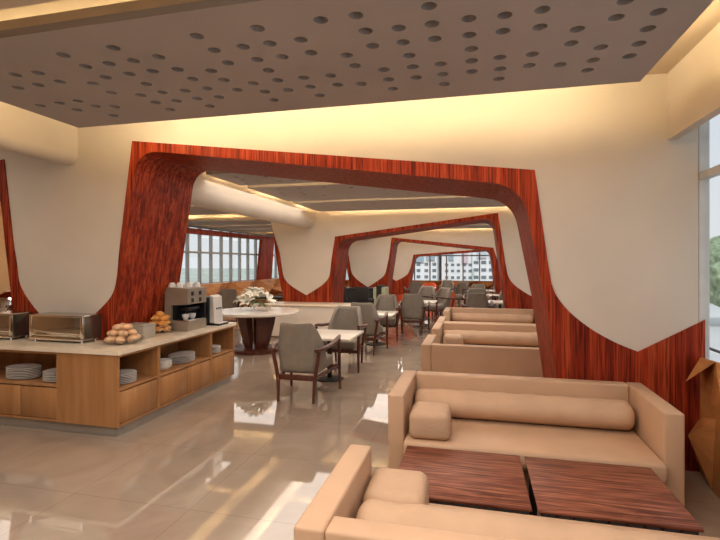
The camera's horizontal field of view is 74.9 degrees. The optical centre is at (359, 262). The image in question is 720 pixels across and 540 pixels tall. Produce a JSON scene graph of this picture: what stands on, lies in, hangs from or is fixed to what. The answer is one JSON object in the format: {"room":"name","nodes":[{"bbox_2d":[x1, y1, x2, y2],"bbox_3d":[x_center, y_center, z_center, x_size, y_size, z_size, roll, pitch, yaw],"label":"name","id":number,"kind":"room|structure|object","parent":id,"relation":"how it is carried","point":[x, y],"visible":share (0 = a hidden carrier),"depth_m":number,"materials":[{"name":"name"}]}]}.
{"room":"buffet restaurant","nodes":[
{"label":"buffet restaurant","id":0,"kind":"room"},
{"bbox_2d":[0,201,9,292],"bbox_3d":[-7.565,0.060,4.425,0.200,3.080,13.000,0,0,14],"label":"wall","id":1,"kind":"structure","parent":0,"point":[4,276],"depth_m":8.50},
{"bbox_2d":[186,228,273,279],"bbox_3d":[-4.621,0.265,15.698,0.120,2.670,10.500,0,0,14],"label":"trim","id":2,"kind":"structure","parent":1,"relation":"attached to","point":[266,244],"depth_m":18.52,"materials":[{"name":"red wood"}]},
{"bbox_2d":[188,215,272,236],"bbox_3d":[-4.116,-1.300,17.994,0.450,0.360,15.000,0,0,14],"label":"trim","id":3,"kind":"structure","parent":1,"relation":"attached to","point":[190,216],"depth_m":14.98,"materials":[{"name":"beige paint"}]},
{"bbox_2d":[0,0,58,9],"bbox_3d":[-1.234,-1.230,-0.079,4.480,0.060,4.260,0,0,14],"label":"trim","id":4,"kind":"structure","parent":0,"point":[4,4],"depth_m":2.17,"materials":[{"name":"paint"}]},
{"bbox_2d":[0,73,704,471],"bbox_3d":[-2.100,0.060,5.280,10.010,3.080,1.024,0,0,14],"label":"wall","id":5,"kind":"structure","parent":0,"point":[604,206],"depth_m":4.04,"materials":[{"name":"beige paint"}]},
{"bbox_2d":[0,101,77,164],"bbox_3d":[-4.054,-1.260,1.059,0.200,0.440,8.130,0,0,14],"label":"trim","id":6,"kind":"structure","parent":5,"relation":"attached to","point":[22,131],"depth_m":4.52,"materials":[{"name":"beige paint"}]},
{"bbox_2d":[191,172,314,228],"bbox_3d":[-1.790,-1.130,8.252,0.400,0.700,4.920,0,0,14],"label":"trim","id":7,"kind":"structure","parent":5,"relation":"attached to","point":[209,192],"depth_m":7.45,"materials":[{"name":"beige paint"}]},
{"bbox_2d":[668,22,719,139],"bbox_3d":[1.468,-1.220,-0.292,0.070,0.520,8.130,0,0,14],"label":"beam","id":8,"kind":"structure","parent":5,"relation":"attached to","point":[694,82],"depth_m":3.22,"materials":[{"name":"beige paint"}]},
{"bbox_2d":[0,297,719,539],"bbox_3d":[-0.868,1.650,10.507,10.320,0.100,28.400,0,0,14],"label":"floor","id":9,"kind":"structure","parent":0,"point":[234,461],"depth_m":3.79,"materials":[{"name":"tile"}]},
{"bbox_2d":[0,349,62,430],"bbox_3d":[-3.432,1.220,4.824,1.320,0.760,0.480,0,0,14],"label":"base cabinet","id":10,"kind":"object","parent":9,"relation":"on","point":[32,402],"visible":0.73,"depth_m":4.55,"materials":[{"name":"brown wood"}]},
{"bbox_2d":[6,374,41,378],"bbox_3d":[-3.383,1.143,4.729,0.350,0.020,0.250,0,0,14],"label":"oval plate","id":11,"kind":"object","parent":10,"relation":"on","point":[40,374],"visible":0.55,"depth_m":4.66,"materials":[{"name":"ceramic"}]},
{"bbox_2d":[6,373,41,377],"bbox_3d":[-3.383,1.127,4.729,0.350,0.020,0.250,0,0,14],"label":"oval plate","id":12,"kind":"object","parent":11,"relation":"on","point":[39,373],"visible":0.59,"depth_m":4.67,"materials":[{"name":"ceramic"}]},
{"bbox_2d":[6,371,41,375],"bbox_3d":[-3.383,1.111,4.729,0.350,0.020,0.250,0,0,14],"label":"oval plate","id":13,"kind":"object","parent":12,"relation":"on","point":[40,371],"visible":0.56,"depth_m":4.69,"materials":[{"name":"ceramic"}]},
{"bbox_2d":[6,370,41,373],"bbox_3d":[-3.383,1.095,4.729,0.350,0.020,0.250,0,0,14],"label":"oval plate","id":14,"kind":"object","parent":13,"relation":"on","point":[39,370],"visible":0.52,"depth_m":4.67,"materials":[{"name":"ceramic"}]},
{"bbox_2d":[6,368,41,372],"bbox_3d":[-3.383,1.079,4.729,0.350,0.020,0.250,0,0,14],"label":"oval plate","id":15,"kind":"object","parent":14,"relation":"on","point":[40,368],"visible":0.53,"depth_m":4.68,"materials":[{"name":"ceramic"}]},
{"bbox_2d":[6,366,41,370],"bbox_3d":[-3.383,1.063,4.729,0.350,0.020,0.250,0,0,14],"label":"oval plate","id":16,"kind":"object","parent":15,"relation":"on","point":[41,366],"visible":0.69,"depth_m":4.66,"materials":[{"name":"ceramic"}]},
{"bbox_2d":[6,363,41,369],"bbox_3d":[-3.383,1.048,4.729,0.350,0.020,0.250,0,0,14],"label":"oval plate","id":17,"kind":"object","parent":16,"relation":"on","point":[27,365],"visible":1,"depth_m":4.76,"materials":[{"name":"ceramic"}]},
{"bbox_2d":[0,367,55,386],"bbox_3d":[-3.433,1.163,4.817,1.280,0.020,0.466,0,0,14],"label":"shelf","id":18,"kind":"object","parent":10,"relation":"attached to","point":[38,381],"depth_m":4.58,"materials":[{"name":"brown wood"}]},
{"bbox_2d":[0,322,235,355],"bbox_3d":[-2.912,0.820,5.542,2.028,0.039,2.167,0,0,14],"label":"countertop","id":19,"kind":"structure","parent":10,"relation":"on","point":[97,347],"depth_m":4.61,"materials":[{"name":"stone"}]},
{"bbox_2d":[0,310,32,339],"bbox_3d":[-3.903,0.662,5.053,0.661,0.275,0.273,0,0,14],"label":"toaster oven","id":20,"kind":"object","parent":19,"relation":"on","point":[13,324],"visible":0.97,"depth_m":4.91,"materials":[{"name":"silver metal"}]},
{"bbox_2d":[29,312,101,342],"bbox_3d":[-3.039,0.662,4.841,0.661,0.275,0.273,0,0,14],"label":"toaster oven","id":21,"kind":"object","parent":19,"relation":"on","point":[57,326],"visible":1,"depth_m":4.74,"materials":[{"name":"metal"}]},
{"bbox_2d":[129,322,155,338],"bbox_3d":[-2.362,0.725,5.041,0.253,0.150,0.198,0,0,14],"label":"tin","id":22,"kind":"object","parent":19,"relation":"on","point":[146,330],"visible":0.66,"depth_m":4.97,"materials":[{"name":"silver metal"}]},
{"bbox_2d":[164,286,205,331],"bbox_3d":[-2.109,0.542,5.700,0.323,0.515,0.390,0,0,14],"label":"coffee machine","id":23,"kind":"object","parent":19,"relation":"on","point":[185,300],"visible":0.98,"depth_m":5.56,"materials":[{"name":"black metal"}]},
{"bbox_2d":[176,317,203,321],"bbox_3d":[-2.051,0.679,5.680,0.175,0.013,0.330,0,0,14],"label":"drip tray","id":24,"kind":"object","parent":23,"relation":"on","point":[178,319],"depth_m":5.62,"materials":[{"name":"metal"}]},
{"bbox_2d":[206,294,228,325],"bbox_3d":[-1.957,0.608,6.118,0.390,0.385,0.305,0,0,14],"label":"espresso machine","id":25,"kind":"object","parent":19,"relation":"on","point":[214,314],"visible":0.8,"depth_m":6.04,"materials":[{"name":"white metal"}]},
{"bbox_2d":[209,321,228,325],"bbox_3d":[-1.835,0.785,6.122,0.154,0.030,0.240,0,0,14],"label":"drip tray","id":26,"kind":"object","parent":25,"relation":"on","point":[216,323],"depth_m":6.04,"materials":[{"name":"black metal"}]},
{"bbox_2d":[58,345,158,435],"bbox_3d":[-2.457,1.220,4.630,0.664,0.760,0.574,0,0,14],"label":"base cabinet","id":27,"kind":"object","parent":9,"relation":"on","point":[92,399],"visible":0.88,"depth_m":4.39,"materials":[{"name":"brown wood"}]},
{"bbox_2d":[120,374,157,390],"bbox_3d":[-2.353,1.163,4.606,0.451,0.020,0.530,0,0,14],"label":"shelf","id":28,"kind":"object","parent":27,"relation":"attached to","point":[141,378],"depth_m":4.62,"materials":[{"name":"brown wood"}]},
{"bbox_3d":[-2.303,1.143,4.537,0.270,0.020,0.270,0,0,14],"label":"plate","id":29,"kind":"object","parent":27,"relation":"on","visible":0},
{"bbox_3d":[-2.303,1.127,4.537,0.270,0.020,0.270,0,0,14],"label":"plate","id":30,"kind":"object","parent":29,"relation":"on","visible":0},
{"bbox_3d":[-2.303,1.111,4.537,0.270,0.020,0.270,0,0,14],"label":"plate","id":31,"kind":"object","parent":30,"relation":"on","visible":0},
{"bbox_3d":[-2.303,1.095,4.537,0.270,0.020,0.270,0,0,14],"label":"plate","id":32,"kind":"object","parent":31,"relation":"on","visible":0},
{"bbox_3d":[-2.303,1.079,4.537,0.270,0.020,0.270,0,0,14],"label":"plate","id":33,"kind":"object","parent":32,"relation":"on","visible":0},
{"bbox_2d":[120,369,136,375],"bbox_3d":[-2.303,1.063,4.537,0.270,0.020,0.270,0,0,14],"label":"plate","id":34,"kind":"object","parent":33,"relation":"on","point":[123,372],"visible":0.62,"depth_m":4.59,"materials":[{"name":"ceramic"}]},
{"bbox_2d":[155,332,210,417],"bbox_3d":[-2.175,1.220,5.365,0.465,0.760,0.985,0,0,14],"label":"base cabinet","id":35,"kind":"object","parent":9,"relation":"on","point":[182,383],"visible":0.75,"depth_m":5.41,"materials":[{"name":"brown wood"}]},
{"bbox_2d":[172,358,194,363],"bbox_3d":[-2.077,1.143,5.481,0.260,0.020,0.364,0,0,14],"label":"oval plate","id":36,"kind":"object","parent":35,"relation":"on","point":[194,358],"visible":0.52,"depth_m":5.41,"materials":[{"name":"ceramic"}]},
{"bbox_3d":[-2.077,1.127,5.481,0.260,0.020,0.364,0,0,14],"label":"oval plate","id":37,"kind":"object","parent":36,"relation":"on","visible":0},
{"bbox_2d":[172,356,194,360],"bbox_3d":[-2.077,1.111,5.481,0.260,0.020,0.364,0,0,14],"label":"oval plate","id":38,"kind":"object","parent":37,"relation":"on","point":[193,356],"visible":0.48,"depth_m":5.42,"materials":[{"name":"ceramic"}]},
{"bbox_2d":[168,354,194,359],"bbox_3d":[-2.077,1.095,5.481,0.260,0.020,0.364,0,0,14],"label":"oval plate","id":39,"kind":"object","parent":38,"relation":"on","point":[194,354],"visible":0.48,"depth_m":5.40,"materials":[{"name":"ceramic"}]},
{"bbox_2d":[168,353,194,357],"bbox_3d":[-2.077,1.079,5.481,0.260,0.020,0.364,0,0,14],"label":"oval plate","id":40,"kind":"object","parent":39,"relation":"on","point":[194,353],"visible":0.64,"depth_m":5.38,"materials":[{"name":"ceramic"}]},
{"bbox_2d":[168,350,194,356],"bbox_3d":[-2.077,1.063,5.481,0.260,0.020,0.364,0,0,14],"label":"oval plate","id":41,"kind":"object","parent":40,"relation":"on","point":[179,353],"visible":1,"depth_m":5.50,"materials":[{"name":"ceramic"}]},
{"bbox_2d":[160,356,209,376],"bbox_3d":[-2.168,1.163,5.363,0.451,0.020,0.945,0,0,14],"label":"shelf","id":42,"kind":"object","parent":35,"relation":"attached to","point":[174,367],"depth_m":5.34,"materials":[{"name":"brown wood"}]},
{"bbox_2d":[208,326,233,391],"bbox_3d":[-1.990,1.220,6.120,0.465,0.760,0.565,0,0,14],"label":"base cabinet","id":43,"kind":"object","parent":9,"relation":"on","point":[222,363],"visible":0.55,"depth_m":6.17,"materials":[{"name":"brown wood"}]},
{"bbox_2d":[212,348,232,357],"bbox_3d":[-1.983,1.163,6.118,0.451,0.020,0.525,0,0,14],"label":"shelf","id":44,"kind":"object","parent":43,"relation":"attached to","point":[228,351],"depth_m":6.12,"materials":[{"name":"brown wood"}]},
{"bbox_2d":[220,289,243,322],"bbox_3d":[-3.578,1.145,12.901,0.752,0.912,0.760,0,0,-9],"label":"armchair","id":45,"kind":"object","parent":9,"relation":"on","point":[229,296],"visible":0.58,"depth_m":12.60,"materials":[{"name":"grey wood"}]},
{"bbox_2d":[183,278,283,306],"bbox_3d":[-4.034,1.125,17.227,0.550,0.950,11.550,0,0,14],"label":"panel","id":46,"kind":"object","parent":9,"relation":"on","point":[272,286],"visible":0.2,"depth_m":16.59,"materials":[{"name":"orange wood"}]},
{"bbox_2d":[222,307,298,354],"bbox_3d":[-1.881,1.232,8.552,1.540,0.735,1.540,0,0,14],"label":"round table","id":47,"kind":"object","parent":9,"relation":"on","point":[261,326],"visible":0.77,"depth_m":8.33,"materials":[{"name":"white stone"}]},
{"bbox_2d":[250,302,258,310],"bbox_3d":[-1.920,0.795,8.562,0.200,0.140,0.200,0,0,14],"label":"vase","id":48,"kind":"object","parent":47,"relation":"on","point":[255,305],"visible":0.88,"depth_m":8.51,"materials":[{"name":"ceramic"}]},
{"bbox_2d":[233,287,276,308],"bbox_3d":[-1.912,0.640,8.563,0.692,0.427,0.705,0,0,-32],"label":"lily bouquet","id":49,"kind":"object","parent":48,"relation":"in","point":[256,291],"visible":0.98,"depth_m":8.48,"materials":[{"name":"white plant"}]},
{"bbox_2d":[270,322,340,403],"bbox_3d":[-0.662,1.145,5.710,0.752,0.912,0.760,0,0,14],"label":"armchair","id":50,"kind":"object","parent":9,"relation":"on","point":[301,348],"visible":1,"depth_m":5.42,"materials":[{"name":"grey fabric"}]},
{"bbox_2d":[260,301,350,337],"bbox_3d":[-1.019,1.240,10.181,2.120,0.720,0.775,0,0,14],"label":"counter","id":51,"kind":"object","parent":9,"relation":"on","point":[313,313],"depth_m":9.86,"materials":[{"name":"white stone"}]},
{"bbox_2d":[260,301,350,306],"bbox_3d":[-1.019,0.895,10.181,2.120,0.030,0.775,0,0,14],"label":"countertop","id":52,"kind":"structure","parent":51,"relation":"on","point":[279,303],"depth_m":9.97,"materials":[{"name":"stone"}]},
{"bbox_2d":[317,329,363,381],"bbox_3d":[-0.418,1.289,6.495,0.780,0.622,0.820,0,0,14],"label":"cafe table","id":53,"kind":"object","parent":9,"relation":"on","point":[328,335],"visible":0.72,"depth_m":6.45,"materials":[{"name":"white stone"}]},
{"bbox_2d":[315,306,367,372],"bbox_3d":[-0.257,1.145,7.281,0.752,0.912,0.760,0,0,14],"label":"armchair","id":54,"kind":"object","parent":9,"relation":"on","point":[343,317],"visible":0.77,"depth_m":7.49,"materials":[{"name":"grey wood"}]},
{"bbox_2d":[356,287,373,303],"bbox_3d":[0.152,1.170,14.726,0.460,0.860,0.460,0,0,25],"label":"chair","id":55,"kind":"object","parent":9,"relation":"on","point":[362,293],"visible":0.88,"depth_m":14.52,"materials":[{"name":"fabric"}]},
{"bbox_2d":[343,285,388,303],"bbox_3d":[0.058,1.170,15.763,1.700,0.860,0.790,0,0,14],"label":"base cabinet","id":56,"kind":"object","parent":9,"relation":"on","point":[374,292],"visible":0.43,"depth_m":15.43,"materials":[{"name":"black wood"}]},
{"bbox_2d":[349,302,387,354],"bbox_3d":[0.105,1.145,8.508,0.752,0.912,0.760,0,0,14],"label":"armchair","id":57,"kind":"object","parent":9,"relation":"on","point":[370,316],"visible":0.56,"depth_m":8.19,"materials":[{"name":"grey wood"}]},
{"bbox_2d":[366,310,398,345],"bbox_3d":[0.312,1.289,9.271,0.780,0.622,0.820,0,0,14],"label":"cafe table","id":58,"kind":"object","parent":9,"relation":"on","point":[380,313],"visible":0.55,"depth_m":9.20,"materials":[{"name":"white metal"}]},
{"bbox_2d":[365,294,401,340],"bbox_3d":[0.525,1.145,10.054,0.752,0.912,0.760,0,0,14],"label":"armchair","id":59,"kind":"object","parent":9,"relation":"on","point":[384,302],"visible":0.67,"depth_m":10.27,"materials":[{"name":"grey fabric"}]},
{"bbox_2d":[404,282,421,293],"bbox_3d":[2.047,1.145,17.598,0.752,0.912,0.760,0,0,-3],"label":"armchair","id":60,"kind":"object","parent":9,"relation":"on","point":[414,287],"visible":0.54,"depth_m":17.28,"materials":[{"name":"grey fabric"}]},
{"bbox_2d":[398,293,429,333],"bbox_3d":[1.248,1.145,10.946,0.752,0.912,0.760,0,0,12],"label":"armchair","id":61,"kind":"object","parent":9,"relation":"on","point":[413,306],"visible":0.97,"depth_m":10.65,"materials":[{"name":"grey fabric"}]},
{"bbox_2d":[345,280,492,293],"bbox_3d":[2.522,1.240,23.770,9.600,0.720,0.600,0,0,14],"label":"panel","id":62,"kind":"object","parent":9,"relation":"on","point":[488,284],"visible":0.12,"depth_m":23.12,"materials":[{"name":"orange wood"}]},
{"bbox_2d":[418,286,435,318],"bbox_3d":[1.940,1.145,14.011,0.752,0.912,0.760,0,0,25],"label":"armchair","id":63,"kind":"object","parent":9,"relation":"on","point":[424,290],"visible":0.41,"depth_m":14.24,"materials":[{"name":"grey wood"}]},
{"bbox_2d":[422,287,454,320],"bbox_3d":[2.176,1.145,13.124,0.760,0.912,0.752,0,0,-33],"label":"armchair","id":64,"kind":"object","parent":9,"relation":"on","point":[443,295],"visible":0.82,"depth_m":13.03,"materials":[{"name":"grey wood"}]},
{"bbox_2d":[437,280,455,291],"bbox_3d":[3.523,1.145,19.029,0.752,0.912,0.760,0,0,14],"label":"armchair","id":65,"kind":"object","parent":9,"relation":"on","point":[445,283],"visible":0.51,"depth_m":19.26,"materials":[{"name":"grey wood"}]},
{"bbox_2d":[451,281,468,307],"bbox_3d":[3.663,1.145,17.242,0.752,0.912,0.760,0,0,42],"label":"armchair","id":66,"kind":"object","parent":9,"relation":"on","point":[461,288],"visible":0.7,"depth_m":17.39,"materials":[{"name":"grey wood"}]},
{"bbox_2d":[399,445,531,514],"bbox_3d":[0.574,1.400,2.691,0.704,0.400,0.660,0,0,14],"label":"coffee table","id":67,"kind":"object","parent":9,"relation":"on","point":[469,479],"visible":0.59,"depth_m":2.63,"materials":[{"name":"brown wood"}]},
{"bbox_2d":[463,288,489,304],"bbox_3d":[3.256,1.145,13.183,0.752,0.912,0.760,0,0,14],"label":"armchair","id":68,"kind":"object","parent":9,"relation":"on","point":[470,290],"visible":0.34,"depth_m":12.88,"materials":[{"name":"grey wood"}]},
{"bbox_2d":[461,293,493,307],"bbox_3d":[2.765,1.145,11.090,0.752,0.912,0.760,0,0,14],"label":"armchair","id":69,"kind":"object","parent":9,"relation":"on","point":[474,300],"visible":0.54,"depth_m":10.78,"materials":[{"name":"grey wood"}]},
{"bbox_2d":[467,284,489,293],"bbox_3d":[3.942,1.145,15.692,0.752,0.912,0.760,0,0,14],"label":"armchair","id":70,"kind":"object","parent":9,"relation":"on","point":[473,285],"visible":0.32,"depth_m":15.37,"materials":[{"name":"grey fabric"}]},
{"bbox_2d":[421,334,542,377],"bbox_3d":[1.685,1.260,5.520,1.840,0.680,0.865,0,0,14],"label":"sofa","id":71,"kind":"object","parent":9,"relation":"on","point":[452,358],"visible":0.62,"depth_m":5.17,"materials":[{"name":"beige leather"}]},
{"bbox_2d":[431,322,538,347],"bbox_3d":[1.979,1.260,6.720,1.840,0.680,0.865,0,0,14],"label":"sofa","id":72,"kind":"object","parent":9,"relation":"on","point":[488,334],"visible":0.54,"depth_m":6.88,"materials":[{"name":"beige leather"}]},
{"bbox_2d":[443,333,462,344],"bbox_3d":[1.325,1.114,6.676,0.280,0.188,0.310,0,0,13],"label":"pillow","id":73,"kind":"object","parent":72,"relation":"on","point":[448,338],"visible":0.62,"depth_m":6.54,"materials":[{"name":"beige leather"}]},
{"bbox_2d":[443,330,538,346],"bbox_3d":[2.017,1.106,6.898,1.574,0.210,0.268,0,0,14],"label":"cushion","id":74,"kind":"object","parent":72,"relation":"on","point":[513,338],"depth_m":6.81,"materials":[{"name":"beige leather"}]},
{"bbox_2d":[436,316,535,324],"bbox_3d":[2.192,1.260,7.589,1.840,0.680,0.865,0,0,14],"label":"sofa","id":75,"kind":"object","parent":9,"relation":"on","point":[441,318],"visible":0.02,"depth_m":7.28,"materials":[{"name":"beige leather"}]},
{"bbox_2d":[443,307,535,323],"bbox_3d":[2.578,1.260,9.168,1.840,0.680,0.865,0,0,14],"label":"sofa","id":76,"kind":"object","parent":9,"relation":"on","point":[497,315],"visible":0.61,"depth_m":9.32,"materials":[{"name":"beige leather"}]},
{"bbox_2d":[451,313,533,323],"bbox_3d":[2.616,1.106,9.346,1.574,0.210,0.268,0,0,14],"label":"cushion","id":77,"kind":"object","parent":76,"relation":"on","point":[463,317],"depth_m":9.25,"materials":[{"name":"beige leather"}]},
{"bbox_2d":[294,444,719,539],"bbox_3d":[0.760,1.260,1.845,1.840,0.680,0.865,0,0,14],"label":"sofa","id":78,"kind":"object","parent":9,"relation":"on","point":[338,511],"visible":0.97,"depth_m":1.81,"materials":[{"name":"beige leather"}]},
{"bbox_2d":[363,468,428,504],"bbox_3d":[0.174,1.114,2.207,0.280,0.188,0.310,0,0,13],"label":"pillow","id":79,"kind":"object","parent":78,"relation":"on","point":[387,484],"visible":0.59,"depth_m":2.15,"materials":[{"name":"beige leather"}]},
{"bbox_2d":[356,499,706,539],"bbox_3d":[0.750,1.102,1.783,1.574,0.210,0.268,0,0,14],"label":"cushion","id":80,"kind":"object","parent":78,"relation":"on","point":[409,514],"depth_m":1.81,"materials":[{"name":"beige leather"}]},
{"bbox_2d":[429,503,719,539],"bbox_3d":[0.773,1.270,1.898,1.602,0.120,0.755,0,0,14],"label":"seat cushion","id":81,"kind":"object","parent":78,"relation":"on","point":[431,504],"depth_m":2.19,"materials":[{"name":"leather"}]},
{"bbox_2d":[388,370,684,506],"bbox_3d":[1.171,1.260,3.417,1.840,0.680,0.865,0,0,14],"label":"sofa","id":82,"kind":"object","parent":9,"relation":"on","point":[593,421],"visible":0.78,"depth_m":3.35,"materials":[{"name":"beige leather"}]},
{"bbox_2d":[409,401,450,439],"bbox_3d":[0.502,1.114,3.336,0.280,0.188,0.310,0,0,13],"label":"pillow","id":83,"kind":"object","parent":82,"relation":"on","point":[427,420],"visible":1,"depth_m":3.20,"materials":[{"name":"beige leather"}]},
{"bbox_2d":[415,388,634,429],"bbox_3d":[1.209,1.106,3.596,1.574,0.210,0.268,0,0,14],"label":"cushion","id":84,"kind":"object","parent":82,"relation":"on","point":[522,408],"depth_m":3.50,"materials":[{"name":"beige leather"}]},
{"bbox_2d":[403,417,667,483],"bbox_3d":[1.158,1.270,3.364,1.602,0.120,0.755,0,0,14],"label":"seat cushion","id":85,"kind":"object","parent":82,"relation":"on","point":[631,447],"depth_m":3.17,"materials":[{"name":"beige leather"}]},
{"bbox_2d":[524,456,703,534],"bbox_3d":[1.285,1.400,2.517,0.704,0.400,0.660,0,0,14],"label":"coffee table","id":86,"kind":"object","parent":9,"relation":"on","point":[610,494],"visible":0.7,"depth_m":2.42,"materials":[{"name":"red wood"}]},
{"bbox_2d":[686,357,719,499],"bbox_3d":[2.282,1.135,2.741,0.220,0.930,1.810,0,0,14],"label":"panel","id":87,"kind":"object","parent":9,"relation":"on","point":[704,437],"visible":1,"depth_m":3.29,"materials":[{"name":"brown wood"}]},
{"bbox_3d":[-4.481,1.190,5.986,0.990,0.820,0.540,0,0,14],"label":"sideboard","id":88,"kind":"object","parent":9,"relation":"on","visible":0},
{"bbox_2d":[0,287,12,310],"bbox_3d":[-4.332,0.535,5.835,0.379,0.490,0.446,0,0,-35],"label":"urn","id":89,"kind":"object","parent":88,"relation":"on","point":[5,296],"visible":0.16,"depth_m":5.70,"materials":[{"name":"silver metal"}]},
{"bbox_2d":[0,0,719,217],"bbox_3d":[-0.795,-1.530,10.489,10.470,0.100,28.400,0,0,14],"label":"ceiling","id":90,"kind":"structure","parent":0,"point":[710,17],"depth_m":2.85,"materials":[{"name":"paint"}]},
{"bbox_2d":[189,205,230,214],"bbox_3d":[-3.911,-1.177,10.207,3.550,0.115,1.530,0,0,14],"label":"ceiling panel","id":91,"kind":"object","parent":90,"relation":"attached to","point":[194,210],"visible":0.06,"depth_m":10.22,"materials":[{"name":"brown"}]},
{"bbox_2d":[188,217,270,225],"bbox_3d":[-3.204,-1.177,13.095,3.550,0.115,1.317,0,0,14],"label":"ceiling panel","id":92,"kind":"object","parent":90,"relation":"attached to","point":[229,220],"visible":0.47,"depth_m":12.72,"materials":[{"name":"brown"}]},
{"bbox_2d":[207,224,271,228],"bbox_3d":[-2.844,-1.177,14.568,3.550,0.115,1.317,0,0,14],"label":"ceiling panel","id":93,"kind":"object","parent":90,"relation":"attached to","point":[265,226],"visible":0.28,"depth_m":14.42,"materials":[{"name":"brown"}]},
{"bbox_2d":[230,228,272,231],"bbox_3d":[-2.484,-1.177,16.042,3.550,0.115,1.317,0,0,14],"label":"ceiling panel","id":94,"kind":"object","parent":90,"relation":"attached to","point":[271,229],"visible":0.2,"depth_m":16.20,"materials":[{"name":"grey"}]},
{"bbox_2d":[206,171,316,185],"bbox_3d":[0.347,-1.177,5.835,4.500,0.115,0.900,0,0,14],"label":"ceiling panel","id":95,"kind":"object","parent":90,"relation":"attached to","point":[239,179],"visible":0.09,"depth_m":6.30,"materials":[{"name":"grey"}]},
{"bbox_2d":[248,182,455,200],"bbox_3d":[0.694,-1.177,7.253,4.500,0.115,1.580,0,0,14],"label":"ceiling panel","id":96,"kind":"object","parent":90,"relation":"attached to","point":[315,191],"visible":0.42,"depth_m":7.47,"materials":[{"name":"brown"}]},
{"bbox_2d":[0,0,713,127],"bbox_3d":[-0.500,-1.258,2.922,4.480,0.115,1.480,0,0,14],"label":"ceiling panel","id":97,"kind":"object","parent":90,"relation":"attached to","point":[136,61],"visible":1,"depth_m":2.65,"materials":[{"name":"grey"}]},
{"bbox_2d":[293,196,506,211],"bbox_3d":[1.116,-1.177,8.977,4.500,0.115,1.530,0,0,14],"label":"ceiling panel","id":98,"kind":"object","parent":90,"relation":"attached to","point":[440,201],"visible":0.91,"depth_m":8.85,"materials":[{"name":"brown"}]},
{"bbox_2d":[443,224,491,228],"bbox_3d":[2.543,-1.177,14.812,4.500,0.115,1.317,0,0,14],"label":"ceiling panel","id":99,"kind":"object","parent":90,"relation":"attached to","point":[483,225],"visible":0.02,"depth_m":14.83,"materials":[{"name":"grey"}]},
{"bbox_2d":[271,207,532,308],"bbox_3d":[1.094,0.060,10.594,6.330,3.080,1.024,0,0,14],"label":"wall","id":100,"kind":"structure","parent":0,"point":[311,262],"depth_m":10.46,"materials":[{"name":"beige paint"}]},
{"bbox_2d":[347,228,500,299],"bbox_3d":[2.555,0.060,16.310,6.210,3.080,1.024,0,0,14],"label":"wall","id":101,"kind":"structure","parent":0,"point":[371,262],"depth_m":16.19,"materials":[{"name":"beige paint"}]},
{"bbox_2d":[392,242,493,294],"bbox_3d":[3.945,0.060,21.993,6.210,3.080,0.824,0,0,14],"label":"wall","id":102,"kind":"structure","parent":0,"point":[407,254],"depth_m":21.99,"materials":[{"name":"beige paint"}]},
{"bbox_3d":[2.502,1.270,24.173,9.970,0.660,0.150,0,0,14],"label":"wall","id":103,"kind":"structure","parent":0,"visible":0},
{"bbox_2d":[414,252,489,280],"bbox_3d":[2.491,-0.270,24.129,9.970,2.420,0.100,0,0,14],"label":"window","id":104,"kind":"structure","parent":103,"relation":"in","point":[462,255],"depth_m":23.46,"materials":[{"name":"clear glass"}]},
{"bbox_3d":[-4.238,1.150,18.024,0.200,0.900,15.000,0,0,14],"label":"wall","id":105,"kind":"structure","parent":0,"visible":0},
{"bbox_2d":[184,226,278,284],"bbox_3d":[-4.218,-0.225,18.019,0.100,1.850,15.000,0,0,14],"label":"window","id":106,"kind":"structure","parent":105,"relation":"in","point":[186,251],"depth_m":15.95,"materials":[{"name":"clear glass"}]},
{"label":"outside","id":107,"kind":"structure","parent":0,"visible":0},
{"bbox_2d":[180,268,473,284],"bbox_3d":[33.274,5.150,135.988,600.000,0.100,520.000,0,0,14],"label":"ground","id":108,"kind":"structure","parent":107,"point":[193,272],"depth_m":208.42,"materials":[{"name":"white"}]},
{"bbox_2d":[413,256,441,279],"bbox_3d":[5.314,-0.350,49.068,6.200,10.900,8.350,0,0,14],"label":"apartment building","id":109,"kind":"structure","parent":108,"relation":"on","point":[422,263],"depth_m":44.82,"materials":[{"name":"white concrete"}]},
{"bbox_2d":[442,253,471,280],"bbox_3d":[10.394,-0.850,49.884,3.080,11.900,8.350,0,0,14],"label":"apartment building","id":110,"kind":"structure","parent":108,"relation":"on","point":[454,263],"depth_m":46.03,"materials":[{"name":"white concrete"}]},
{"bbox_2d":[474,252,492,280],"bbox_3d":[14.513,-1.350,47.847,5.750,12.900,8.350,0,0,14],"label":"apartment building","id":111,"kind":"structure","parent":108,"relation":"on","point":[485,264],"depth_m":44.46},
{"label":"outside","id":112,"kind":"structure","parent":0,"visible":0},
{"bbox_2d":[710,303,719,361],"bbox_3d":[10.199,3.645,-2.495,15.000,2.890,120.000,0,0,14],"label":"pavement","id":113,"kind":"structure","parent":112,"point":[714,310],"depth_m":15.09,"materials":[{"name":"grey concrete"}]},
{"bbox_2d":[710,261,719,306],"bbox_3d":[13.030,1.539,15.914,2.355,3.329,2.132,0,0,14],"label":"tree","id":114,"kind":"object","parent":113,"relation":"on","point":[714,268],"visible":0.71,"depth_m":15.92,"materials":[{"name":"green plant"}]},
{"bbox_2d":[710,235,719,264],"bbox_3d":[21.168,1.769,26.791,4.011,6.668,4.773,0,0,14],"label":"tree","id":115,"kind":"object","parent":113,"relation":"on","point":[714,241],"visible":0.23,"depth_m":25.63,"materials":[{"name":"green plant"}]},
{"bbox_3d":[4.098,1.375,9.292,0.095,0.450,28.000,0,0,14],"label":"wall","id":116,"kind":"structure","parent":0,"visible":0},
{"bbox_2d":[699,120,719,359],"bbox_3d":[4.038,-0.161,9.307,0.070,2.638,28.000,0,0,14],"label":"window","id":117,"kind":"structure","parent":116,"relation":"in","point":[706,173],"depth_m":3.61,"materials":[{"name":"clear glass"}]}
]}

